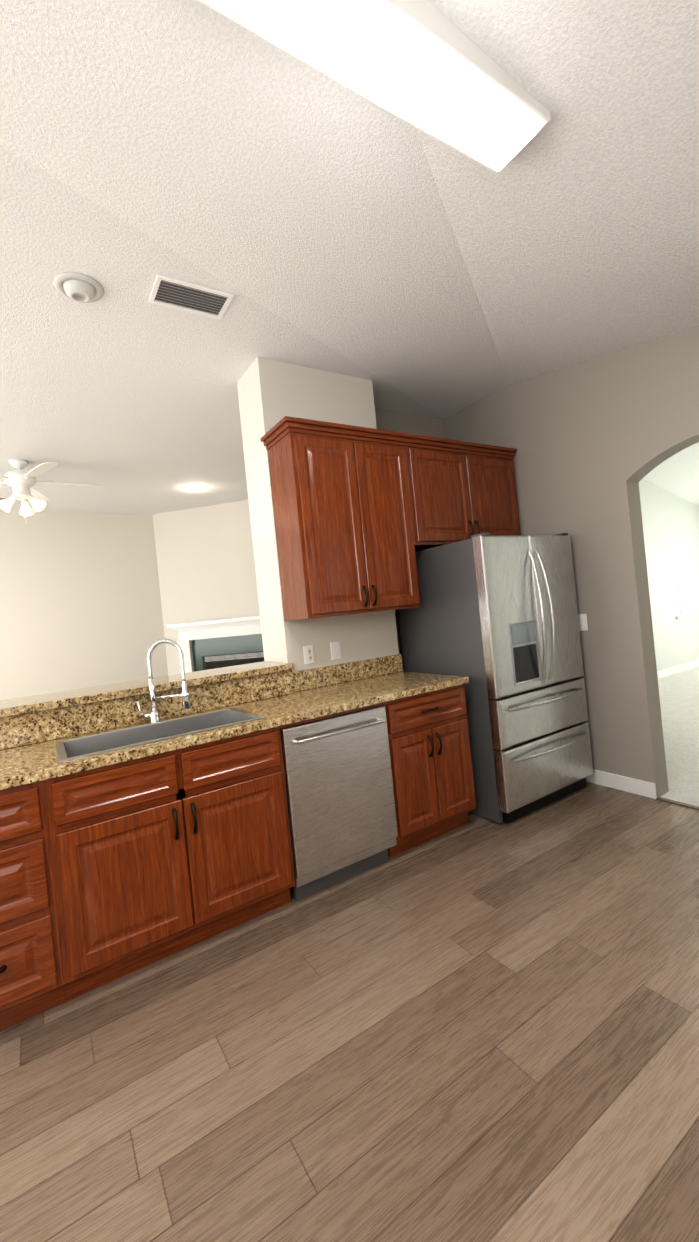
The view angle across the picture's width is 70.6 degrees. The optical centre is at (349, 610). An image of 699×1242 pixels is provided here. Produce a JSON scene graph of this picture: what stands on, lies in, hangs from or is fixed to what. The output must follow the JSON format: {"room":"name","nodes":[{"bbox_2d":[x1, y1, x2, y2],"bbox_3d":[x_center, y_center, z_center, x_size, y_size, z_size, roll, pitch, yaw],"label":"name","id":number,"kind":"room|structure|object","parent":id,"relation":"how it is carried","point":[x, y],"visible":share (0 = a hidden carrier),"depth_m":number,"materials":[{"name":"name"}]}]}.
{"room":"kitchen","nodes":[
{"label":"kitchen","id":0,"kind":"room"},
{"bbox_2d":[0,511,167,699],"bbox_3d":[-5.155,0.259,5.428,5.900,3.250,0.150,-6,0,-33],"label":"wall","id":1,"kind":"structure","parent":0,"point":[80,603],"depth_m":6.39,"materials":[{"name":"white paint"}]},
{"bbox_2d":[152,500,259,674],"bbox_3d":[-1.167,-0.137,6.703,3.400,3.250,0.150,-6,0,12],"label":"wall","id":2,"kind":"structure","parent":0,"point":[206,563],"depth_m":6.80,"materials":[{"name":"white paint"}]},
{"bbox_2d":[166,616,263,672],"bbox_3d":[-1.492,0.810,6.488,1.920,1.430,0.447,-6,0,12],"label":"fireplace","id":3,"kind":"object","parent":2,"relation":"attached to","point":[211,644],"visible":0.42,"depth_m":6.69,"materials":[{"name":"grey tile"}]},
{"bbox_2d":[237,357,398,671],"bbox_3d":[-0.168,-0.230,3.443,0.870,3.250,0.370,-6,0,-33],"label":"wall","id":4,"kind":"structure","parent":0,"point":[272,393],"depth_m":3.23,"materials":[{"name":"white paint"}]},
{"bbox_2d":[303,645,314,664],"bbox_3d":[-0.257,0.277,3.131,0.072,0.118,0.008,-6,0,-33],"label":"outlet","id":5,"kind":"object","parent":4,"relation":"attached to","point":[308,651],"visible":1,"depth_m":3.13,"materials":[{"name":"white plastic"}]},
{"bbox_2d":[330,641,340,659],"bbox_3d":[-0.088,0.260,3.236,0.072,0.118,0.012,-6,0,-33],"label":"light switch","id":6,"kind":"object","parent":4,"relation":"attached to","point":[335,651],"visible":1,"depth_m":3.23,"materials":[{"name":"white plastic"}]},
{"bbox_2d":[264,424,423,620],"bbox_3d":[0.002,-0.524,3.147,0.876,1.082,0.338,-6,0,-33],"label":"upper cabinet","id":7,"kind":"object","parent":4,"relation":"attached to","point":[362,515],"depth_m":2.96,"materials":[{"name":"brown wood"}]},
{"bbox_2d":[0,782,698,1241],"bbox_3d":[-0.766,1.468,0.450,7.500,0.001,3.780,-6,0,-33],"label":"floor","id":8,"kind":"structure","parent":0,"point":[478,1028],"depth_m":1.51,"materials":[{"name":"brown wood"}]},
{"bbox_2d":[0,777,83,1030],"bbox_3d":[-1.412,1.089,1.950,0.496,0.876,0.600,-6,0,-33],"label":"base cabinet","id":9,"kind":"object","parent":8,"relation":"on","point":[40,953],"depth_m":1.78,"materials":[{"name":"brown wood"}]},
{"bbox_2d":[0,654,468,789],"bbox_3d":[-0.702,0.464,2.652,2.747,0.223,0.980,-6,0,-33],"label":"countertop","id":10,"kind":"structure","parent":9,"relation":"on","point":[34,729],"depth_m":2.53,"materials":[{"name":"beige stone"}]},
{"bbox_2d":[55,707,263,761],"bbox_3d":[-0.861,0.657,2.292,0.844,0.214,0.427,-6,0,-33],"label":"sink","id":11,"kind":"object","parent":10,"relation":"in","point":[84,746],"visible":0.42,"depth_m":2.40,"materials":[{"name":"silver metal"}]},
{"bbox_2d":[136,638,190,722],"bbox_3d":[-0.948,0.350,2.489,0.238,0.421,0.165,-6,0,-33],"label":"faucet","id":12,"kind":"object","parent":10,"relation":"on","point":[153,715],"visible":1,"depth_m":2.49,"materials":[{"name":"silver metal"}]},
{"bbox_2d":[60,725,295,992],"bbox_3d":[-0.855,1.033,2.307,0.995,0.876,0.600,-6,0,-33],"label":"base cabinet","id":13,"kind":"object","parent":8,"relation":"on","point":[110,873],"depth_m":2.04,"materials":[{"name":"brown wood"}]},
{"bbox_2d":[280,705,397,900],"bbox_3d":[-0.164,0.974,2.714,0.602,0.855,0.641,-6,0,-33],"label":"dishwasher","id":14,"kind":"object","parent":8,"relation":"on","point":[340,797],"visible":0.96,"depth_m":2.46,"materials":[{"name":"grey metal"}]},
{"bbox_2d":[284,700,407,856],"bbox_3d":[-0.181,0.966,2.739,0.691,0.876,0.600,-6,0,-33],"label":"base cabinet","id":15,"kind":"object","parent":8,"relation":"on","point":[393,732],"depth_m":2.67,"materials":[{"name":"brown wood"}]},
{"bbox_2d":[396,684,475,848],"bbox_3d":[0.333,0.915,3.069,0.615,0.876,0.600,-6,0,-33],"label":"base cabinet","id":16,"kind":"object","parent":8,"relation":"on","point":[436,760],"depth_m":2.83,"materials":[{"name":"brown wood"}]},
{"bbox_2d":[398,533,592,823],"bbox_3d":[1.026,0.392,3.477,0.885,1.753,0.948,-6,0,-33],"label":"fridge","id":17,"kind":"object","parent":8,"relation":"on","point":[494,619],"visible":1,"depth_m":3.10,"materials":[{"name":"grey metal"}]},
{"bbox_2d":[656,797,698,809],"bbox_3d":[2.202,1.166,2.753,0.032,0.009,0.910,-6,0,-33],"label":"threshold","id":18,"kind":"object","parent":8,"relation":"on","point":[677,803],"depth_m":3.03,"materials":[{"name":"brown"}]},
{"bbox_2d":[0,0,698,513],"bbox_3d":[0.471,-1.380,4.210,14.300,0.789,8.700,-6,0,-33],"label":"ceiling","id":19,"kind":"structure","parent":0,"point":[306,214],"depth_m":2.05,"materials":[{"name":"white paint"}]},
{"bbox_2d":[0,497,28,500],"bbox_3d":[-3.887,-1.244,5.466,0.620,0.008,0.130,-6,0,-33],"label":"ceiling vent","id":20,"kind":"object","parent":19,"relation":"in","point":[1,498],"depth_m":5.49,"materials":[{"name":"white"}]},
{"bbox_2d":[0,459,102,522],"bbox_3d":[-2.892,-1.068,4.446,1.238,0.551,1.282,-6,0,-33],"label":"ceiling fan","id":21,"kind":"object","parent":19,"relation":"hanging from","point":[21,483],"visible":1,"depth_m":4.36,"materials":[{"name":"white"}]},
{"bbox_2d":[53,272,103,302],"bbox_3d":[-1.252,-1.479,2.290,0.210,0.047,0.210,-6,0,-33],"label":"recessed light","id":22,"kind":"object","parent":19,"relation":"in","point":[79,287],"visible":1,"depth_m":2.25,"materials":[{"name":"grey plastic"}]},
{"bbox_2d":[149,274,233,318],"bbox_3d":[-0.782,-1.545,2.439,0.360,0.008,0.210,-6,0,-33],"label":"ceiling vent","id":23,"kind":"object","parent":19,"relation":"in","point":[185,296],"visible":1,"depth_m":2.43,"materials":[{"name":"white metal"}]},
{"bbox_2d":[190,486,201,489],"bbox_3d":[-1.812,-1.449,5.824,0.150,0.007,0.150,-6,0,-33],"label":"recessed light","id":24,"kind":"object","parent":19,"relation":"in","point":[196,488],"visible":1,"depth_m":5.81,"materials":[{"name":"white"}]},
{"bbox_2d":[198,0,550,173],"bbox_3d":[0.074,-1.551,1.346,1.220,0.150,0.220,-6,0,-33],"label":"kitchen ceiling light","id":25,"kind":"object","parent":19,"relation":"attached to","point":[427,67],"visible":0.96,"depth_m":1.36,"materials":[{"name":"white plastic"}]},
{"bbox_2d":[375,408,445,670],"bbox_3d":[0.756,-0.323,4.339,1.660,3.250,0.120,-6,0,-33],"label":"wall","id":26,"kind":"structure","parent":0,"point":[397,421],"depth_m":4.16,"materials":[{"name":"beige paint"}]},
{"bbox_2d":[416,440,520,548],"bbox_3d":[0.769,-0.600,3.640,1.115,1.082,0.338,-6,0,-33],"label":"upper cabinet","id":27,"kind":"object","parent":26,"relation":"attached to","point":[465,492],"depth_m":3.48,"materials":[{"name":"brown wood"}]},
{"bbox_2d":[444,325,698,796],"bbox_3d":[1.740,-0.418,3.357,0.150,3.250,2.600,-6,0,-33],"label":"wall","id":28,"kind":"structure","parent":0,"point":[594,441],"depth_m":3.27,"materials":[{"name":"beige paint"}]},
{"bbox_2d":[578,614,587,630],"bbox_3d":[1.628,0.080,3.457,0.012,0.118,0.072,-6,0,-33],"label":"light switch","id":29,"kind":"object","parent":28,"relation":"attached to","point":[582,619],"visible":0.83,"depth_m":3.45,"materials":[{"name":"white plastic"}]},
{"bbox_2d":[586,769,656,798],"bbox_3d":[1.806,1.158,3.350,0.013,0.100,0.520,-6,0,-33],"label":"baseboard","id":30,"kind":"structure","parent":28,"relation":"attached to","point":[629,784],"depth_m":3.29,"materials":[{"name":"white wood"}]},
{"bbox_2d":[639,479,698,670],"bbox_3d":[3.517,-0.574,6.602,6.350,3.200,0.150,-6,0,-33],"label":"wall","id":31,"kind":"structure","parent":0,"point":[670,521],"depth_m":7.28,"materials":[{"name":"grey paint"}]},
{"bbox_2d":[657,659,698,677],"bbox_3d":[4.363,0.899,6.954,4.800,0.100,0.013,-6,0,-33],"label":"baseboard","id":32,"kind":"structure","parent":31,"relation":"attached to","point":[676,669],"depth_m":7.21,"materials":[{"name":"white wood"}]},
{"bbox_2d":[676,584,698,618],"bbox_3d":[5.324,-0.167,7.613,1.200,0.470,0.040,-6,0,-33],"label":"window","id":33,"kind":"structure","parent":31,"relation":"attached to","point":[689,596],"depth_m":7.54,"materials":[{"name":"white"}]},
{"bbox_2d":[658,666,698,806],"bbox_3d":[4.891,0.897,4.924,6.900,0.001,5.200,-6,0,-33],"label":"floor","id":34,"kind":"structure","parent":0,"point":[679,697],"depth_m":4.42,"materials":[{"name":"beige carpet"}]}
]}

